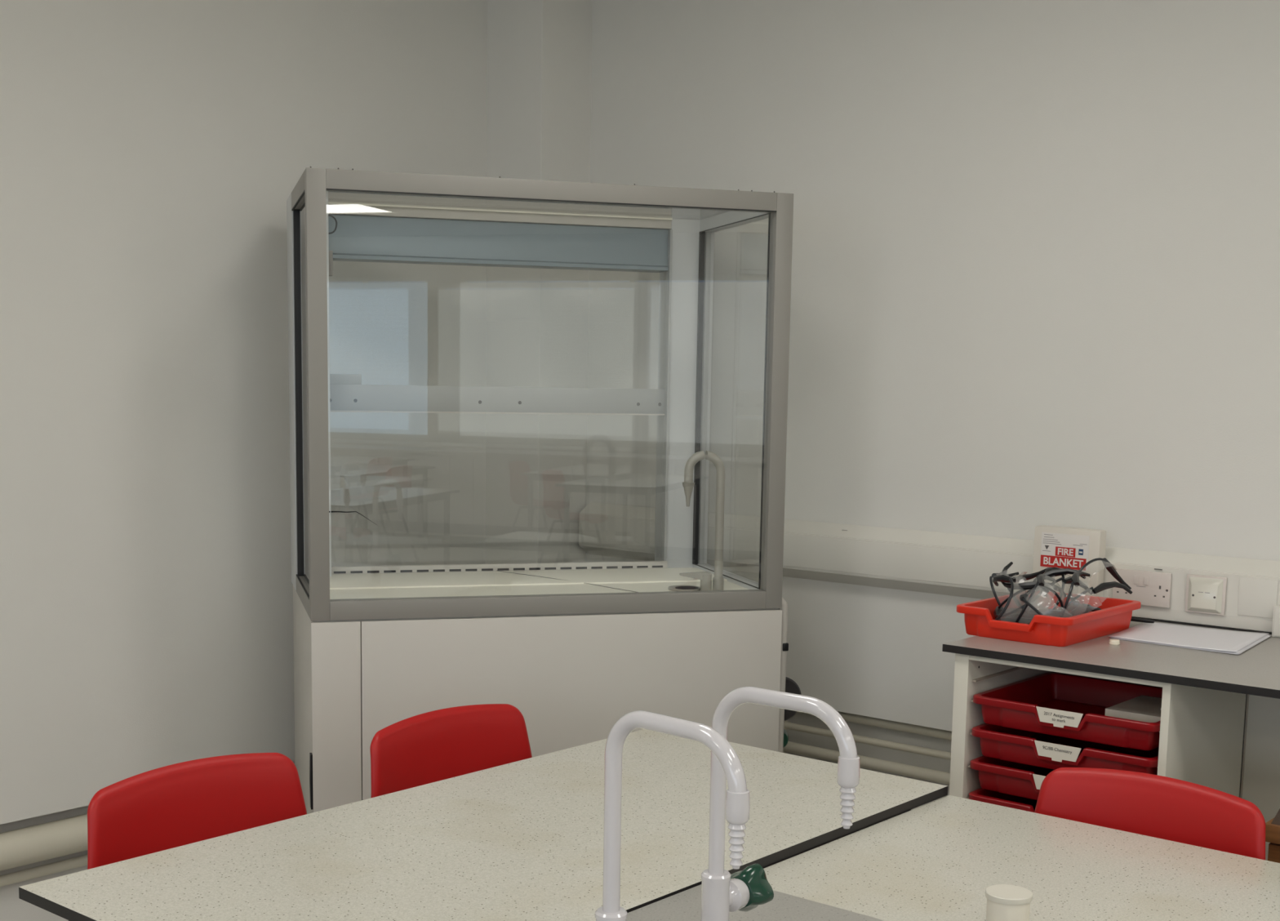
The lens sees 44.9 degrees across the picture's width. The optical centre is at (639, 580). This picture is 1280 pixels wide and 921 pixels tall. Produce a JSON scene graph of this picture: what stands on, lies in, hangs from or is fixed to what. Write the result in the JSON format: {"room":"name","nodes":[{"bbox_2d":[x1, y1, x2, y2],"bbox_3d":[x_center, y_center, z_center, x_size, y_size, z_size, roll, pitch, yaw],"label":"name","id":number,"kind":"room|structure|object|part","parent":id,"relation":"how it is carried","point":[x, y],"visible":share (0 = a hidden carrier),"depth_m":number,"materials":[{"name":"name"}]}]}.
{"room":"science classroom","nodes":[
{"label":"science classroom","id":0,"kind":"room"},
{"bbox_2d":[0,0,487,824],"bbox_3d":[-3.065,-0.377,2.149,0.200,2.364,8.600,7,10,39],"label":"wall","id":1,"kind":"structure","parent":0,"point":[153,153],"depth_m":4.19,"materials":[{"name":"paint"}]},
{"bbox_2d":[0,853,87,886],"bbox_3d":[-2.360,0.867,3.111,0.040,0.036,5.550,7,10,39],"label":"pipe","id":2,"kind":"object","parent":1,"relation":"attached to","point":[82,860],"visible":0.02,"depth_m":4.04,"materials":[{"name":"metal"}]},
{"bbox_2d":[0,813,87,871],"bbox_3d":[-2.340,0.785,3.084,0.106,0.102,5.550,7,10,39],"label":"pipe","id":3,"kind":"object","parent":1,"relation":"attached to","point":[20,846],"visible":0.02,"depth_m":3.98,"materials":[{"name":"metal"}]},
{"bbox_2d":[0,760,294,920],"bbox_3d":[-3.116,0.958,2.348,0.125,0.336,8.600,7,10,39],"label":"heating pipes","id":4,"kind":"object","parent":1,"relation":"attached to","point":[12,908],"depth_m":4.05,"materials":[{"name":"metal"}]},
{"bbox_2d":[484,0,592,563],"bbox_3d":[-0.339,-0.543,5.072,0.250,2.700,0.238,7,10,39],"label":"wall","id":5,"kind":"structure","parent":0,"point":[540,51],"depth_m":4.92,"materials":[{"name":"paint"}]},
{"bbox_2d":[585,0,1279,782],"bbox_3d":[3.638,-0.336,2.014,10.250,2.183,0.200,7,10,39],"label":"wall","id":6,"kind":"structure","parent":0,"point":[1035,277],"depth_m":4.18,"materials":[{"name":"paint"}]},
{"bbox_2d":[782,741,950,784],"bbox_3d":[1.613,0.649,3.758,4.580,0.041,0.054,7,10,39],"label":"pipe","id":7,"kind":"object","parent":6,"relation":"attached to","point":[940,776],"visible":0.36,"depth_m":4.50,"materials":[{"name":"metal"}]},
{"bbox_2d":[783,720,951,759],"bbox_3d":[1.616,0.584,3.752,4.580,0.029,0.048,7,10,39],"label":"pipe","id":8,"kind":"object","parent":6,"relation":"attached to","point":[788,725],"visible":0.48,"depth_m":4.50,"materials":[{"name":"metal"}]},
{"bbox_2d":[578,502,1279,631],"bbox_3d":[1.349,0.020,3.817,4.000,0.172,0.058,7,10,39],"label":"trunking","id":9,"kind":"object","parent":6,"relation":"attached to","point":[962,565],"visible":0.64,"depth_m":4.28,"materials":[{"name":"plastic"}]},
{"bbox_2d":[1112,568,1172,607],"bbox_3d":[1.249,0.013,3.855,0.146,0.094,0.012,7,10,39],"label":"double socket","id":10,"kind":"object","parent":9,"relation":"attached to","point":[1148,588],"visible":0.85,"depth_m":3.84,"materials":[{"name":"white plastic"}]},
{"bbox_2d":[1133,575,1138,583],"bbox_3d":[1.237,-0.003,3.858,0.012,0.020,0.004,7,10,39],"label":"switch","id":11,"kind":"object","parent":10,"relation":"attached to","point":[1135,577],"depth_m":3.86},
{"bbox_2d":[1143,576,1148,584],"bbox_3d":[1.256,-0.001,3.841,0.012,0.020,0.004,7,10,39],"label":"switch","id":12,"kind":"object","parent":10,"relation":"attached to","point":[1145,578],"depth_m":3.84,"materials":[{"name":"white plastic"}]},
{"bbox_2d":[1184,573,1226,615],"bbox_3d":[1.370,0.033,3.753,0.096,0.092,0.016,7,10,39],"label":"fused spur","id":13,"kind":"object","parent":9,"relation":"attached to","point":[1206,594],"visible":1,"depth_m":3.75,"materials":[{"name":"white plastic"}]},
{"bbox_2d":[1271,604,1279,637],"bbox_3d":[1.538,0.098,3.601,0.120,0.075,0.043,7,10,39],"label":"junction box","id":14,"kind":"object","parent":9,"relation":"attached to","point":[1276,619],"visible":1,"depth_m":3.62,"materials":[{"name":"plastic"}]},
{"bbox_3d":[1.526,0.100,3.585,0.110,0.067,0.003,7,10,39],"label":"lid","id":15,"kind":"part","parent":14,"relation":"part of","materials":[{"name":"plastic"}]},
{"bbox_2d":[786,711,1240,809],"bbox_3d":[3.638,0.999,2.216,10.250,0.517,0.130,7,10,39],"label":"heating pipes","id":16,"kind":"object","parent":6,"relation":"attached to","point":[904,737],"depth_m":4.54,"materials":[{"name":"metal"}]},
{"bbox_2d":[796,711,1240,791],"bbox_3d":[1.616,0.525,3.743,4.580,0.035,0.052,7,10,39],"label":"pipe","id":17,"kind":"object","parent":6,"relation":"attached to","point":[903,726],"visible":0.1,"depth_m":4.45,"materials":[{"name":"metal"}]},
{"bbox_3d":[0.835,1.671,-0.904,10.650,0.100,8.800,7,10,39],"label":"floor","id":18,"kind":"structure","parent":0,"visible":0},
{"bbox_2d":[87,752,306,869],"bbox_3d":[-0.675,0.729,2.714,0.449,0.778,0.459,7,10,39],"label":"plastic chair","id":19,"kind":"object","parent":18,"relation":"on","point":[178,804],"visible":0.62,"depth_m":2.77,"materials":[{"name":"plastic"}]},
{"bbox_2d":[369,703,532,797],"bbox_3d":[-0.280,0.675,3.182,0.449,0.778,0.459,7,10,39],"label":"plastic chair","id":20,"kind":"object","parent":18,"relation":"on","point":[439,744],"visible":0.34,"depth_m":3.25,"materials":[{"name":"plastic"}]},
{"bbox_2d":[18,728,947,920],"bbox_3d":[-0.173,0.776,2.684,0.731,0.710,1.489,7,10,39],"label":"lab table","id":21,"kind":"object","parent":18,"relation":"on","point":[521,840],"visible":0.91,"depth_m":2.53,"materials":[{"name":"laminate"}]},
{"bbox_2d":[286,166,801,813],"bbox_3d":[-0.270,-0.047,4.192,1.287,1.948,0.724,-1,8,-16],"label":"tall cabinet","id":22,"kind":"object","parent":18,"relation":"on","point":[577,648],"visible":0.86,"depth_m":3.97,"materials":[{"name":"grey metal"}]},
{"bbox_3d":[-0.823,-0.963,3.826,0.045,0.045,0.475,-1,8,-16],"label":"rail","id":23,"kind":"part","parent":22,"relation":"part of","materials":[{"name":"grey metal"}]},
{"bbox_3d":[-0.840,0.036,3.957,0.045,0.045,0.475,-1,8,-16],"label":"rail","id":24,"kind":"part","parent":22,"relation":"part of","materials":[{"name":"grey metal"}]},
{"bbox_3d":[-0.837,-0.462,3.882,0.006,0.962,0.460,-1,8,-16],"label":"pane","id":25,"kind":"part","parent":22,"relation":"part of","materials":[{"name":"clear glass"}]},
{"bbox_3d":[-0.902,-0.507,4.220,0.095,1.052,0.200,-1,8,-16],"label":"post","id":26,"kind":"part","parent":22,"relation":"part of","materials":[{"name":"grey metal"}]},
{"bbox_3d":[-0.759,-0.430,3.644,0.045,1.052,0.045,-1,8,-16],"label":"post","id":27,"kind":"part","parent":22,"relation":"part of","materials":[{"name":"grey metal"}]},
{"bbox_3d":[-0.735,0.487,3.756,0.116,0.786,0.016,-1,8,-16],"label":"panel","id":28,"kind":"part","parent":22,"relation":"part of","materials":[{"name":"white laminate"}]},
{"bbox_3d":[-0.396,-0.464,4.398,0.975,0.847,0.006,-1,8,-16],"label":"sash pane","id":29,"kind":"part","parent":22,"relation":"part of","materials":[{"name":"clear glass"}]},
{"bbox_3d":[-0.392,-0.514,4.383,0.977,0.072,0.012,-1,8,-16],"label":"sash rail","id":30,"kind":"part","parent":22,"relation":"part of","materials":[{"name":"metal"}]},
{"bbox_3d":[-0.393,-1.026,4.346,0.975,0.040,0.110,-1,8,-16],"label":"rail","id":31,"kind":"part","parent":22,"relation":"part of","materials":[{"name":"grey metal"}]},
{"bbox_3d":[-0.281,-0.993,4.029,1.110,0.006,0.565,-1,8,-16],"label":"roof panel","id":32,"kind":"part","parent":22,"relation":"part of","materials":[{"name":"white metal"}]},
{"bbox_2d":[329,567,748,599],"bbox_3d":[-0.297,0.020,4.156,1.110,0.033,0.555,-1,8,-16],"label":"countertop","id":33,"kind":"structure","parent":22,"relation":"on","point":[371,585],"depth_m":4.15,"materials":[{"name":"white laminate"}]},
{"bbox_2d":[667,585,700,591],"bbox_3d":[0.118,0.019,4.097,0.088,0.006,0.088,7,10,39],"label":"cup","id":34,"kind":"object","parent":33,"relation":"on","point":[673,588],"depth_m":4.08,"materials":[{"name":"white ceramic"}]},
{"bbox_2d":[679,450,724,590],"bbox_3d":[0.164,-0.155,4.039,0.080,0.369,0.106,7,10,39],"label":"tap","id":35,"kind":"object","parent":33,"relation":"on","point":[705,577],"depth_m":4.04,"materials":[{"name":"white metal"}]},
{"bbox_3d":[-0.204,-0.441,3.804,1.110,0.962,0.007,-1,8,-16],"label":"pane","id":36,"kind":"part","parent":22,"relation":"part of","materials":[{"name":"clear glass"}]},
{"bbox_3d":[-0.213,0.058,3.871,1.110,0.045,0.045,-1,8,-16],"label":"rail","id":37,"kind":"part","parent":22,"relation":"part of","materials":[{"name":"grey metal"}]},
{"bbox_3d":[-0.196,-0.941,3.740,1.110,0.045,0.045,-1,8,-16],"label":"rail","id":38,"kind":"part","parent":22,"relation":"part of","materials":[{"name":"grey metal"}]},
{"bbox_3d":[-0.158,0.475,3.924,1.082,0.786,0.016,-1,8,-16],"label":"panel","id":39,"kind":"part","parent":22,"relation":"part of","materials":[{"name":"white laminate"}]},
{"bbox_3d":[0.129,-0.535,4.566,0.130,1.052,0.110,-1,8,-16],"label":"post","id":40,"kind":"part","parent":22,"relation":"part of","materials":[{"name":"grey metal"}]},
{"bbox_3d":[0.256,0.007,4.322,0.045,0.045,0.565,-1,8,-16],"label":"rail","id":41,"kind":"part","parent":22,"relation":"part of","materials":[{"name":"grey metal"}]},
{"bbox_3d":[0.273,-0.992,4.192,0.045,0.045,0.565,-1,8,-16],"label":"rail","id":42,"kind":"part","parent":22,"relation":"part of","materials":[{"name":"grey metal"}]},
{"bbox_3d":[0.350,-0.453,3.967,0.045,1.052,0.045,-1,8,-16],"label":"post","id":43,"kind":"part","parent":22,"relation":"part of","materials":[{"name":"grey metal"}]},
{"bbox_3d":[0.369,0.312,4.105,0.122,0.122,0.026,-1,8,-16],"label":"handle","id":44,"kind":"part","parent":22,"relation":"part of","materials":[{"name":"black plastic"}]},
{"bbox_2d":[626,884,885,920],"bbox_3d":[0.036,0.909,1.707,0.850,0.707,1.283,7,10,39],"label":"sink","id":45,"kind":"object","parent":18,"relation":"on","point":[685,905],"visible":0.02,"depth_m":2.26,"materials":[{"name":"white ceramic"}]},
{"bbox_2d":[595,710,750,920],"bbox_3d":[0.006,0.348,1.772,0.242,0.386,0.118,8,10,44],"label":"tap","id":46,"kind":"object","parent":45,"relation":"on","point":[737,807],"visible":1,"depth_m":1.79,"materials":[{"name":"white metal"}]},
{"bbox_2d":[701,686,859,920],"bbox_3d":[0.189,0.325,1.976,0.242,0.386,0.118,7,10,39],"label":"tap","id":47,"kind":"object","parent":45,"relation":"on","point":[722,892],"visible":1,"depth_m":1.99,"materials":[{"name":"white metal"}]},
{"bbox_3d":[0.144,0.412,2.074,0.065,0.065,0.042,7,10,39],"label":"knob","id":48,"kind":"part","parent":47,"relation":"part of","materials":[{"name":"green plastic"}]},
{"bbox_2d":[763,795,1279,920],"bbox_3d":[0.929,0.858,2.270,1.496,0.692,0.725,7,10,39],"label":"lab table","id":49,"kind":"object","parent":18,"relation":"on","point":[937,860],"visible":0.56,"depth_m":2.51,"materials":[{"name":"laminate"}]},
{"bbox_2d":[985,884,1032,920],"bbox_3d":[0.525,0.476,2.207,0.066,0.068,0.066,7,10,39],"label":"lidded pot","id":50,"kind":"object","parent":49,"relation":"on","point":[1005,902],"visible":1,"depth_m":2.18,"materials":[{"name":"white plastic"}]},
{"bbox_3d":[0.525,0.446,2.203,0.066,0.008,0.066,7,10,39],"label":"lid","id":51,"kind":"part","parent":50,"relation":"part of","materials":[{"name":"white plastic"}]},
{"bbox_2d":[949,653,1246,798],"bbox_3d":[1.030,0.599,3.525,0.489,0.882,0.460,7,10,39],"label":"storage cabinet","id":52,"kind":"object","parent":18,"relation":"on","point":[1201,737],"visible":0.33,"depth_m":3.41,"materials":[{"name":"white wood"}]},
{"bbox_3d":[0.856,0.578,3.670,0.034,0.882,0.460,7,10,39],"label":"panel","id":53,"kind":"part","parent":52,"relation":"part of","materials":[{"name":"white laminate"}]},
{"bbox_2d":[968,787,1037,812],"bbox_3d":[1.019,0.509,3.485,0.426,0.062,0.400,7,10,39],"label":"tray","id":54,"kind":"object","parent":52,"relation":"in","point":[981,794],"visible":0.09,"depth_m":3.46,"materials":[{"name":"red plastic"}]},
{"bbox_2d":[969,755,1054,799],"bbox_3d":[1.020,0.435,3.474,0.426,0.062,0.402,7,10,39],"label":"tray","id":55,"kind":"object","parent":52,"relation":"in","point":[1017,779],"visible":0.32,"depth_m":3.42,"materials":[{"name":"red plastic"}]},
{"bbox_2d":[971,723,1159,774],"bbox_3d":[1.021,0.361,3.464,0.426,0.062,0.403,7,10,39],"label":"tray","id":56,"kind":"object","parent":52,"relation":"in","point":[1003,743],"visible":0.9,"depth_m":3.37,"materials":[{"name":"red plastic"}]},
{"bbox_3d":[1.044,0.169,3.464,0.438,0.012,0.460,7,10,39],"label":"rail","id":57,"kind":"part","parent":52,"relation":"part of","materials":[{"name":"white laminate"}]},
{"bbox_2d":[973,672,1162,750],"bbox_3d":[1.022,0.287,3.455,0.426,0.062,0.403,7,10,39],"label":"tray","id":58,"kind":"object","parent":52,"relation":"in","point":[1055,704],"visible":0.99,"depth_m":3.42,"materials":[{"name":"red plastic"}]},
{"bbox_2d":[1105,694,1161,722],"bbox_3d":[1.128,0.299,3.395,0.140,0.050,0.200,7,10,39],"label":"paper stack","id":59,"kind":"object","parent":58,"relation":"in","point":[1147,708],"visible":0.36,"depth_m":3.36,"materials":[{"name":"white paper"}]},
{"bbox_3d":[1.181,0.547,3.686,0.438,0.790,0.012,7,10,39],"label":"panel","id":60,"kind":"part","parent":52,"relation":"part of","materials":[{"name":"white laminate"}]},
{"bbox_3d":[1.211,0.622,3.376,0.018,0.882,0.460,7,10,39],"label":"panel","id":61,"kind":"part","parent":52,"relation":"part of","materials":[{"name":"white laminate"}]},
{"bbox_2d":[942,616,1279,698],"bbox_3d":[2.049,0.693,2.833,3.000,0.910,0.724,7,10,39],"label":"countertop","id":62,"kind":"structure","parent":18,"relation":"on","point":[1255,671],"depth_m":3.31,"materials":[{"name":"laminate"}]},
{"bbox_2d":[956,590,1141,646],"bbox_3d":[0.964,0.086,3.645,0.287,0.068,0.405,7,10,40],"label":"tray","id":63,"kind":"object","parent":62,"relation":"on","point":[1114,615],"visible":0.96,"depth_m":3.54,"materials":[{"name":"red plastic"}]},
{"bbox_2d":[989,569,1018,617],"bbox_3d":[0.893,0.037,3.709,0.102,0.134,0.147,5,8,27],"label":"safety glasses","id":64,"kind":"object","parent":63,"relation":"in","point":[1011,575],"visible":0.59,"depth_m":3.68,"materials":[{"name":"plastic"}]},
{"bbox_2d":[992,574,1016,620],"bbox_3d":[0.831,0.051,3.600,0.099,0.132,0.138,-2,8,-23],"label":"safety glasses","id":65,"kind":"object","parent":63,"relation":"in","point":[1002,578],"visible":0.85,"depth_m":3.57,"materials":[{"name":"plastic"}]},
{"bbox_2d":[1000,561,1035,612],"bbox_3d":[0.921,0.030,3.725,0.113,0.144,0.144,0,7,-6],"label":"safety glasses","id":66,"kind":"object","parent":63,"relation":"in","point":[1011,563],"visible":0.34,"depth_m":3.72,"materials":[{"name":"plastic"}]},
{"bbox_2d":[993,583,1048,620],"bbox_3d":[0.895,0.059,3.613,0.134,0.114,0.145,4,8,20],"label":"safety glasses","id":67,"kind":"object","parent":63,"relation":"in","point":[1043,591],"visible":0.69,"depth_m":3.56,"materials":[{"name":"plastic"}]},
{"bbox_2d":[1019,586,1043,614],"bbox_3d":[0.931,0.066,3.546,0.124,0.119,0.148,2,8,7],"label":"safety glasses","id":68,"kind":"object","parent":63,"relation":"in","point":[1024,597],"visible":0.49,"depth_m":3.52,"materials":[{"name":"plastic"}]},
{"bbox_2d":[1000,581,1064,616],"bbox_3d":[0.915,0.050,3.611,0.148,0.134,0.102,4,8,20],"label":"safety glasses","id":69,"kind":"object","parent":63,"relation":"in","point":[1025,585],"visible":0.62,"depth_m":3.56,"materials":[{"name":"plastic"}]},
{"bbox_2d":[998,582,1067,617],"bbox_3d":[0.916,0.054,3.649,0.144,0.115,0.126,-5,9,-37],"label":"safety glasses","id":70,"kind":"object","parent":63,"relation":"in","point":[1054,586],"visible":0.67,"depth_m":3.63,"materials":[{"name":"plastic"}]},
{"bbox_2d":[1014,573,1055,622],"bbox_3d":[0.909,0.053,3.576,0.094,0.137,0.149,3,8,14],"label":"safety glasses","id":71,"kind":"object","parent":63,"relation":"in","point":[1040,580],"visible":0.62,"depth_m":3.52,"materials":[{"name":"plastic"}]},
{"bbox_2d":[1001,608,1074,623],"bbox_3d":[0.918,0.099,3.587,0.195,0.052,0.193,7,10,39],"label":"safety glasses","id":72,"kind":"object","parent":63,"relation":"in","point":[1026,618],"visible":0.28,"depth_m":3.61,"materials":[{"name":"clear plastic"}]},
{"bbox_2d":[1012,568,1071,607],"bbox_3d":[0.968,0.035,3.767,0.138,0.124,0.117,-6,10,-43],"label":"safety glasses","id":73,"kind":"object","parent":63,"relation":"in","point":[1020,578],"visible":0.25,"depth_m":3.80,"materials":[{"name":"plastic"}]},
{"bbox_2d":[1044,567,1071,609],"bbox_3d":[0.998,0.032,3.758,0.088,0.133,0.138,-2,8,-21],"label":"safety glasses","id":74,"kind":"object","parent":63,"relation":"in","point":[1047,569],"visible":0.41,"depth_m":3.69,"materials":[{"name":"plastic"}]},
{"bbox_2d":[1026,576,1092,613],"bbox_3d":[0.981,0.050,3.643,0.116,0.128,0.140,8,10,42],"label":"safety glasses","id":75,"kind":"object","parent":63,"relation":"in","point":[1068,580],"visible":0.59,"depth_m":3.60,"materials":[{"name":"plastic"}]},
{"bbox_2d":[1030,568,1092,611],"bbox_3d":[1.021,0.034,3.734,0.156,0.138,0.108,3,8,15],"label":"safety glasses","id":76,"kind":"object","parent":63,"relation":"in","point":[1055,572],"visible":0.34,"depth_m":3.71,"materials":[{"name":"plastic"}]},
{"bbox_2d":[1059,571,1090,617],"bbox_3d":[1.006,0.049,3.601,0.079,0.142,0.152,3,8,13],"label":"safety glasses","id":77,"kind":"object","parent":63,"relation":"in","point":[1075,577],"visible":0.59,"depth_m":3.54,"materials":[{"name":"plastic"}]},
{"bbox_2d":[1065,581,1132,615],"bbox_3d":[1.070,0.056,3.645,0.151,0.120,0.125,-3,9,-30],"label":"safety glasses","id":78,"kind":"object","parent":63,"relation":"in","point":[1102,586],"visible":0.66,"depth_m":3.61,"materials":[{"name":"plastic"}]},
{"bbox_2d":[1070,557,1131,613],"bbox_3d":[1.108,0.025,3.711,0.161,0.163,0.074,-3,8,-28],"label":"safety glasses","id":79,"kind":"object","parent":63,"relation":"in","point":[1108,565],"visible":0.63,"depth_m":3.71,"materials":[{"name":"plastic"}]},
{"bbox_2d":[1032,524,1106,596],"bbox_3d":[1.095,-0.028,3.961,0.179,0.216,0.042,7,10,39],"label":"case","id":80,"kind":"object","parent":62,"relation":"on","point":[1060,547],"visible":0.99,"depth_m":3.93,"materials":[{"name":"white plastic"}]},
{"bbox_2d":[1042,533,1085,551],"bbox_3d":[1.081,-0.094,3.939,0.119,0.043,0.001,7,10,39],"label":"print","id":81,"kind":"object","parent":80,"relation":"on","point":[1051,542],"depth_m":3.94},
{"bbox_3d":[1.069,0.137,3.486,0.024,0.010,0.024,7,10,39],"label":"bottle cap","id":82,"kind":"part","parent":62,"relation":"part of","materials":[{"name":"white plastic"}]},
{"bbox_2d":[1130,617,1154,622],"bbox_3d":[1.188,0.092,3.788,0.140,0.010,0.011,6,9,36],"label":"pen","id":83,"kind":"object","parent":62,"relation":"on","point":[1138,620],"visible":0.49,"depth_m":3.76,"materials":[{"name":"black plastic"}]},
{"bbox_2d":[1108,622,1271,654],"bbox_3d":[1.282,0.128,3.596,0.329,0.007,0.325,7,10,39],"label":"paper stack","id":84,"kind":"object","parent":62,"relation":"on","point":[1211,639],"visible":1,"depth_m":3.58,"materials":[{"name":"white paper"}]},
{"bbox_2d":[1240,693,1279,860],"bbox_3d":[2.199,0.705,2.874,2.149,0.882,0.020,7,10,39],"label":"panel","id":85,"kind":"object","parent":62,"relation":"attached to","point":[1260,771],"visible":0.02,"depth_m":3.50,"materials":[{"name":"grey laminate"}]},
{"bbox_2d":[1034,767,1265,859],"bbox_3d":[0.807,0.755,2.710,0.437,0.778,0.449,7,10,39],"label":"plastic chair","id":86,"kind":"object","parent":18,"relation":"on","point":[1165,807],"visible":0.51,"depth_m":2.79,"materials":[{"name":"plastic"}]},
{"bbox_2d":[1265,808,1279,862],"bbox_3d":[1.372,0.771,2.873,0.360,0.722,0.320,7,10,39],"label":"wooden stool","id":87,"kind":"object","parent":18,"relation":"on","point":[1272,826],"visible":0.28,"depth_m":2.82,"materials":[{"name":"brown wood"}]},
{"bbox_3d":[1.378,0.429,2.828,0.340,0.032,0.300,7,10,39],"label":"seat","id":88,"kind":"part","parent":87,"relation":"part of","materials":[{"name":"brown wood"}]}
]}

